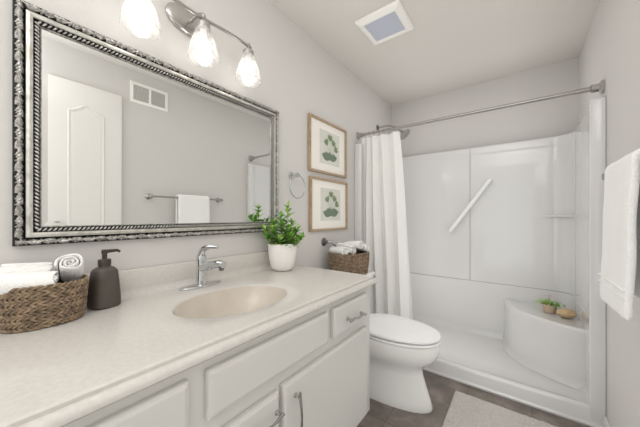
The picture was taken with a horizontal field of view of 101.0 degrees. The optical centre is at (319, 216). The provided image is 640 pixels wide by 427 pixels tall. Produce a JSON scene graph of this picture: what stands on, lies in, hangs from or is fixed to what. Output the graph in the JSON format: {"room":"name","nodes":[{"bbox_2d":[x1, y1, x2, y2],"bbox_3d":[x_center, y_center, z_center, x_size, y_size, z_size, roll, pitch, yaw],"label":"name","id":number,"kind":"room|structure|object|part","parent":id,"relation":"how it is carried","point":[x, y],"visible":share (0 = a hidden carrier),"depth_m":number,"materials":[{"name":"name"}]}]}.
{"room":"bathroom","nodes":[
{"label":"bathroom","id":0,"kind":"room"},
{"bbox_2d":[0,0,391,274],"bbox_3d":[-0.400,-0.054,1.477,0.100,2.388,4.068,0,0,37],"label":"wall","id":1,"kind":"structure","parent":0,"point":[295,77],"depth_m":1.39,"materials":[{"name":"grey paint"}]},
{"bbox_2d":[12,0,278,245],"bbox_3d":[-0.559,-0.270,1.157,0.032,0.710,1.029,0,0,37],"label":"wall mirror","id":2,"kind":"object","parent":1,"relation":"attached to","point":[112,140],"visible":0.96,"depth_m":0.95,"materials":[{"name":"silver metal"}]},
{"bbox_2d":[42,29,270,225],"bbox_3d":[-0.566,-0.270,1.163,0.006,0.603,0.922,0,0,37],"label":"mirror glass","id":3,"kind":"object","parent":2,"relation":"attached to","point":[127,140],"depth_m":1.00,"materials":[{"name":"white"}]},
{"bbox_2d":[87,251,269,294],"bbox_3d":[-0.736,0.234,0.932,0.019,0.078,1.735,0,0,37],"label":"backsplash","id":4,"kind":"structure","parent":1,"relation":"attached to","point":[136,278],"depth_m":1.10,"materials":[{"name":"stone"}]},
{"bbox_2d":[130,0,254,78],"bbox_3d":[-0.504,-0.780,1.109,0.178,0.268,0.573,0,0,37],"label":"vanity light","id":5,"kind":"object","parent":1,"relation":"attached to","point":[195,25],"visible":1,"depth_m":1.10,"materials":[{"name":"silver metal"}]},
{"bbox_3d":[-0.618,-0.699,0.911,0.060,0.061,0.060,0,0,37],"label":"bulb","id":6,"kind":"part","parent":5,"relation":"part of","materials":[{"name":"white glass"}]},
{"bbox_3d":[-0.520,-0.842,1.119,0.113,0.042,0.016,0,0,35],"label":"arm","id":7,"kind":"part","parent":5,"relation":"part of","materials":[{"name":"silver metal"}]},
{"bbox_2d":[197,14,209,32],"bbox_3d":[-0.481,-0.804,1.091,0.052,0.059,0.052,0,0,37],"label":"socket","id":8,"kind":"object","parent":5,"relation":"attached to","point":[203,24],"depth_m":1.08,"materials":[{"name":"silver metal"}]},
{"bbox_3d":[-0.481,-0.699,1.091,0.060,0.061,0.060,0,0,37],"label":"bulb","id":9,"kind":"part","parent":5,"relation":"part of","materials":[{"name":"white glass"}]},
{"bbox_2d":[243,43,253,58],"bbox_3d":[-0.345,-0.804,1.272,0.052,0.059,0.052,0,0,37],"label":"socket","id":10,"kind":"object","parent":5,"relation":"attached to","point":[248,52],"depth_m":1.26,"materials":[{"name":"silver metal"}]},
{"bbox_3d":[-0.345,-0.699,1.272,0.060,0.061,0.060,0,0,37],"label":"bulb","id":11,"kind":"part","parent":5,"relation":"part of","materials":[{"name":"white glass"}]},
{"bbox_2d":[289,172,305,198],"bbox_3d":[-0.158,-0.198,1.658,0.063,0.172,0.148,0,0,37],"label":"towel ring","id":12,"kind":"object","parent":1,"relation":"attached to","point":[292,175],"visible":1,"depth_m":1.65,"materials":[{"name":"silver metal"}]},
{"bbox_3d":[-0.158,-0.260,1.658,0.063,0.048,0.048,0,0,37],"label":"post","id":13,"kind":"part","parent":12,"relation":"part of","materials":[{"name":"silver metal"}]},
{"bbox_2d":[308,113,346,177],"bbox_3d":[0.068,-0.513,1.991,0.022,0.390,0.479,0,0,37],"label":"framed print","id":14,"kind":"object","parent":1,"relation":"attached to","point":[327,142],"visible":1,"depth_m":1.97,"materials":[{"name":"white paper"}]},
{"bbox_2d":[309,176,347,231],"bbox_3d":[0.076,-0.089,2.001,0.022,0.384,0.482,0,0,37],"label":"framed print","id":15,"kind":"object","parent":1,"relation":"attached to","point":[328,199],"visible":1,"depth_m":1.98,"materials":[{"name":"white paper"}]},
{"bbox_2d":[321,238,335,245],"bbox_3d":[0.068,0.188,1.948,0.073,0.066,0.095,0,0,37],"label":"toilet paper holder","id":16,"kind":"object","parent":1,"relation":"attached to","point":[324,241],"visible":1,"depth_m":1.93,"materials":[{"name":"silver metal"}]},
{"bbox_2d":[376,125,409,139],"bbox_3d":[0.718,-0.839,2.594,0.328,0.192,0.116,0,0,37],"label":"shower fixture","id":17,"kind":"object","parent":1,"relation":"attached to","point":[405,133],"visible":0.89,"depth_m":2.54,"materials":[{"name":"silver metal"}]},
{"bbox_3d":[0.689,-0.867,2.616,0.246,0.098,0.018,0,0,37],"label":"arm","id":18,"kind":"part","parent":17,"relation":"part of","materials":[{"name":"silver metal"}]},
{"bbox_2d":[356,80,604,139],"bbox_3d":[0.944,-0.718,1.904,1.522,0.084,0.073,0,0,37],"label":"shower curtain rod","id":19,"kind":"object","parent":1,"relation":"attached to","point":[600,87],"visible":0.98,"depth_m":1.70,"materials":[{"name":"silver metal"}]},
{"bbox_2d":[361,131,412,319],"bbox_3d":[0.547,0.134,2.212,0.474,1.752,0.072,0,0,37],"label":"shower curtain","id":20,"kind":"object","parent":19,"relation":"hanging from","point":[384,206],"visible":0.77,"depth_m":2.21,"materials":[{"name":"white fabric"}]},
{"bbox_2d":[268,0,598,105],"bbox_3d":[0.247,-1.288,0.986,1.724,0.080,4.068,0,0,37],"label":"ceiling","id":21,"kind":"structure","parent":0,"point":[451,45],"depth_m":1.86,"materials":[{"name":"grey paint"}]},
{"bbox_2d":[355,0,413,45],"bbox_3d":[0.420,-1.232,1.710,0.290,0.030,0.282,0,0,37],"label":"recessed light","id":22,"kind":"object","parent":21,"relation":"in","point":[390,21],"visible":1,"depth_m":1.68,"materials":[{"name":"white plastic"}]},
{"bbox_2d":[365,11,404,40],"bbox_3d":[0.420,-1.232,1.710,0.202,0.008,0.194,0,0,37],"label":"diffuser","id":23,"kind":"object","parent":22,"relation":"attached to","point":[389,25],"depth_m":1.71,"materials":[{"name":"blue"}]},
{"bbox_2d":[357,370,588,426],"bbox_3d":[0.247,1.180,0.986,1.724,0.080,4.068,0,0,37],"label":"floor","id":24,"kind":"structure","parent":0,"point":[441,390],"depth_m":1.55,"materials":[{"name":"tile"}]},
{"bbox_2d":[64,286,369,426],"bbox_3d":[-0.486,0.734,0.755,0.629,0.812,1.715,0,0,37],"label":"vanity cabinet","id":25,"kind":"object","parent":24,"relation":"on","point":[312,370],"visible":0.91,"depth_m":0.78,"materials":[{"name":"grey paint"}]},
{"bbox_3d":[-0.376,0.409,0.450,0.020,0.114,0.302,0,0,37],"label":"drawer","id":26,"kind":"part","parent":25,"relation":"part of","materials":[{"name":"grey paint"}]},
{"bbox_2d":[0,251,376,426],"bbox_3d":[-0.493,0.318,0.769,0.603,0.246,1.768,0,0,37],"label":"countertop","id":27,"kind":"structure","parent":25,"relation":"on","point":[60,375],"depth_m":0.67,"materials":[{"name":"stone"}]},
{"bbox_2d":[0,274,88,333],"bbox_3d":[-0.768,0.235,0.737,0.156,0.116,0.190,0,0,43],"label":"woven basket","id":28,"kind":"object","parent":27,"relation":"on","point":[31,308],"visible":0.94,"depth_m":0.69,"materials":[{"name":"brown wicker"}]},
{"bbox_2d":[0,262,52,274],"bbox_3d":[-0.822,0.161,0.736,0.060,0.066,0.108,0,0,44],"label":"rolled towel","id":29,"kind":"object","parent":28,"relation":"in","point":[41,266],"visible":0.38,"depth_m":0.73,"materials":[{"name":"white fabric"}]},
{"bbox_2d":[0,271,58,294],"bbox_3d":[-0.764,0.173,0.694,0.109,0.062,0.064,0,0,-41],"label":"rolled towel","id":30,"kind":"object","parent":28,"relation":"in","point":[8,281],"visible":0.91,"depth_m":0.67,"materials":[{"name":"white fabric"}]},
{"bbox_2d":[54,254,83,281],"bbox_3d":[-0.739,0.153,0.779,0.063,0.092,0.106,0,0,-40],"label":"rolled towel","id":31,"kind":"object","parent":28,"relation":"in","point":[70,267],"visible":0.97,"depth_m":0.76,"materials":[{"name":"white fabric"}]},
{"bbox_2d":[87,249,120,309],"bbox_3d":[-0.706,0.200,0.866,0.081,0.185,0.082,0,0,22],"label":"soap dispenser","id":32,"kind":"object","parent":27,"relation":"on","point":[104,291],"visible":1,"depth_m":0.84,"materials":[{"name":"ceramic"}]},
{"bbox_2d":[179,245,226,290],"bbox_3d":[-0.456,0.204,1.081,0.174,0.176,0.180,0,0,37],"label":"faucet","id":33,"kind":"object","parent":27,"relation":"on","point":[202,265],"visible":1,"depth_m":1.09,"materials":[{"name":"silver metal"}]},
{"bbox_3d":[-0.501,0.287,1.115,0.060,0.010,0.180,0,0,37],"label":"plate","id":34,"kind":"part","parent":33,"relation":"part of","materials":[{"name":"silver metal"}]},
{"bbox_3d":[-0.466,0.143,1.105,0.108,0.052,0.032,0,0,17],"label":"lever handle","id":35,"kind":"part","parent":33,"relation":"part of","materials":[{"name":"silver metal"}]},
{"bbox_3d":[-0.441,0.202,1.076,0.143,0.058,0.035,0,0,32],"label":"spout","id":36,"kind":"part","parent":33,"relation":"part of","materials":[{"name":"silver metal"}]},
{"bbox_2d":[173,286,285,318],"bbox_3d":[-0.304,0.369,0.956,0.306,0.141,0.413,0,0,37],"label":"basin","id":37,"kind":"object","parent":27,"relation":"in","point":[227,302],"depth_m":1.06,"materials":[{"name":"ceramic"}]},
{"bbox_2d":[260,201,304,270],"bbox_3d":[-0.190,0.101,1.446,0.219,0.383,0.255,0,0,37],"label":"potted plant","id":38,"kind":"object","parent":27,"relation":"on","point":[282,254],"visible":1,"depth_m":1.41,"materials":[{"name":"green plant"}]},
{"bbox_3d":[-0.184,0.052,1.442,0.161,0.226,0.208,0,0,37],"label":"stem","id":39,"kind":"part","parent":38,"relation":"part of","materials":[{"name":"green plant"}]},
{"bbox_3d":[-0.208,0.218,1.460,0.157,0.148,0.157,0,0,37],"label":"pot","id":40,"kind":"part","parent":38,"relation":"part of","materials":[{"name":"white ceramic"}]},
{"bbox_3d":[-0.192,0.596,0.692,0.020,0.168,0.222,0,0,37],"label":"drawer","id":41,"kind":"part","parent":25,"relation":"part of","materials":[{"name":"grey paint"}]},
{"bbox_3d":[-0.138,0.566,0.722,0.030,0.015,0.099,0,0,37],"label":"handle","id":42,"kind":"part","parent":25,"relation":"part of","materials":[{"name":"silver metal"}]},
{"bbox_3d":[-0.065,0.622,0.818,0.030,0.158,0.015,0,0,37],"label":"handle","id":43,"kind":"part","parent":25,"relation":"part of","materials":[{"name":"silver metal"}]},
{"bbox_3d":[0.050,0.709,1.010,0.020,0.406,0.544,0,0,37],"label":"door","id":44,"kind":"part","parent":25,"relation":"part of","materials":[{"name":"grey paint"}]},
{"bbox_3d":[0.131,0.409,1.117,0.020,0.114,0.276,0,0,37],"label":"drawer","id":45,"kind":"part","parent":25,"relation":"part of","materials":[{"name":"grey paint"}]},
{"bbox_3d":[0.159,0.420,1.111,0.032,0.027,0.143,0,0,37],"label":"handle","id":46,"kind":"part","parent":25,"relation":"part of","materials":[{"name":"silver metal"}]},
{"bbox_2d":[365,271,440,413],"bbox_3d":[0.387,0.779,1.759,0.776,0.722,0.476,0,0,37],"label":"toilet","id":47,"kind":"object","parent":24,"relation":"on","point":[400,347],"visible":0.56,"depth_m":1.57,"materials":[{"name":"white ceramic"}]},
{"bbox_2d":[328,250,369,274],"bbox_3d":[0.214,0.337,1.938,0.339,0.162,0.253,0,0,-40],"label":"woven basket","id":48,"kind":"object","parent":47,"relation":"on","point":[358,263],"visible":0.88,"depth_m":1.82,"materials":[{"name":"brown wicker"}]},
{"bbox_2d":[330,247,348,254],"bbox_3d":[0.134,0.242,1.870,0.062,0.065,0.160,0,0,-33],"label":"rolled towel","id":49,"kind":"object","parent":48,"relation":"in","point":[333,250],"visible":0.98,"depth_m":1.83,"materials":[{"name":"white fabric"}]},
{"bbox_2d":[337,243,355,253],"bbox_3d":[0.189,0.229,1.916,0.059,0.074,0.167,0,0,-37],"label":"rolled towel","id":50,"kind":"object","parent":48,"relation":"in","point":[352,250],"visible":0.71,"depth_m":1.87,"materials":[{"name":"white fabric"}]},
{"bbox_2d":[344,241,362,248],"bbox_3d":[0.243,0.211,1.961,0.061,0.075,0.171,0,0,-42],"label":"rolled towel","id":51,"kind":"object","parent":48,"relation":"in","point":[358,244],"visible":0.59,"depth_m":1.91,"materials":[{"name":"white fabric"}]},
{"bbox_2d":[356,244,369,251],"bbox_3d":[0.298,0.228,2.007,0.160,0.066,0.062,0,0,43],"label":"rolled towel","id":52,"kind":"object","parent":48,"relation":"in","point":[366,247],"visible":0.44,"depth_m":1.96,"materials":[{"name":"white fabric"}]},
{"bbox_3d":[0.179,0.434,1.917,0.254,0.032,0.476,0,0,37],"label":"tank lid","id":53,"kind":"part","parent":47,"relation":"part of","materials":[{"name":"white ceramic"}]},
{"bbox_3d":[0.493,0.729,1.679,0.508,0.014,0.366,0,0,37],"label":"seat","id":54,"kind":"part","parent":47,"relation":"part of","materials":[{"name":"white plastic"}]},
{"bbox_3d":[0.487,0.704,1.683,0.524,0.024,0.368,0,0,37],"label":"lid","id":55,"kind":"part","parent":47,"relation":"part of","materials":[{"name":"white plastic"}]},
{"bbox_2d":[355,97,605,426],"bbox_3d":[1.150,0.249,2.175,1.520,1.779,0.806,0,0,37],"label":"shower stall","id":56,"kind":"object","parent":24,"relation":"on","point":[534,232],"visible":0.78,"depth_m":2.15,"materials":[{"name":"white plastic"}]},
{"bbox_3d":[0.887,-0.026,2.430,0.776,1.228,0.716,0,0,37],"label":"wall panel","id":57,"kind":"part","parent":56,"relation":"part of","materials":[{"name":"white plastic"}]},
{"bbox_2d":[449,179,491,231],"bbox_3d":[1.377,-0.096,2.431,0.342,0.481,0.060,0,0,37],"label":"grab bar","id":58,"kind":"object","parent":56,"relation":"attached to","point":[488,181],"visible":1,"depth_m":2.40,"materials":[{"name":"white plastic"}]},
{"bbox_3d":[1.488,-0.026,1.974,0.724,1.228,0.716,0,0,37],"label":"wall panel","id":59,"kind":"part","parent":56,"relation":"part of","materials":[{"name":"white plastic"}]},
{"bbox_3d":[1.622,0.895,1.973,0.479,0.374,0.544,0,0,37],"label":"corner seat","id":60,"kind":"part","parent":56,"relation":"part of","materials":[{"name":"white plastic"}]},
{"bbox_2d":[535,295,564,313],"bbox_3d":[1.708,0.652,1.968,0.140,0.116,0.190,0,0,-39],"label":"potted plant","id":61,"kind":"object","parent":56,"relation":"on","point":[548,307],"visible":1,"depth_m":1.95,"materials":[{"name":"green plant"}]},
{"bbox_3d":[1.711,0.680,1.966,0.090,0.060,0.090,0,0,37],"label":"pot","id":62,"kind":"part","parent":61,"relation":"part of","materials":[{"name":"beige ceramic"}]},
{"bbox_2d":[556,308,576,317],"bbox_3d":[1.739,0.680,1.863,0.120,0.060,0.086,0,0,12],"label":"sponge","id":63,"kind":"object","parent":56,"relation":"on","point":[563,312],"visible":1,"depth_m":1.84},
{"bbox_2d":[442,391,556,426],"bbox_3d":[0.988,1.128,1.359,0.611,0.020,0.444,0,0,37],"label":"bath mat","id":64,"kind":"object","parent":24,"relation":"on","point":[464,410],"visible":1,"depth_m":1.49,"materials":[{"name":"beige fabric"}]},
{"bbox_2d":[392,57,578,156],"bbox_3d":[1.447,-0.054,2.566,1.524,2.388,0.100,0,0,37],"label":"wall","id":65,"kind":"structure","parent":0,"point":[559,116],"depth_m":2.39,"materials":[{"name":"grey paint"}]},
{"bbox_2d":[579,0,639,426],"bbox_3d":[0.893,-0.054,0.494,0.100,2.388,4.068,0,0,37],"label":"wall","id":66,"kind":"structure","parent":0,"point":[610,52],"depth_m":1.21,"materials":[{"name":"grey paint"}]},
{"bbox_2d":[603,416,610,426],"bbox_3d":[1.134,1.097,0.903,0.012,0.085,1.250,0,0,37],"label":"baseboard","id":67,"kind":"structure","parent":66,"relation":"attached to","point":[605,420],"depth_m":1.37,"materials":[{"name":"white paint"}]},
{"bbox_3d":[1.040,-0.172,0.841,0.083,0.051,0.735,0,0,37],"label":"towel bar","id":68,"kind":"object","parent":66,"relation":"attached to","visible":0},
{"bbox_2d":[598,148,639,320],"bbox_3d":[1.035,0.058,0.886,0.092,0.526,0.317,0,0,37],"label":"towel","id":69,"kind":"object","parent":68,"relation":"hanging from","point":[619,280],"visible":1,"depth_m":0.84,"materials":[{"name":"white fabric"}]}
]}

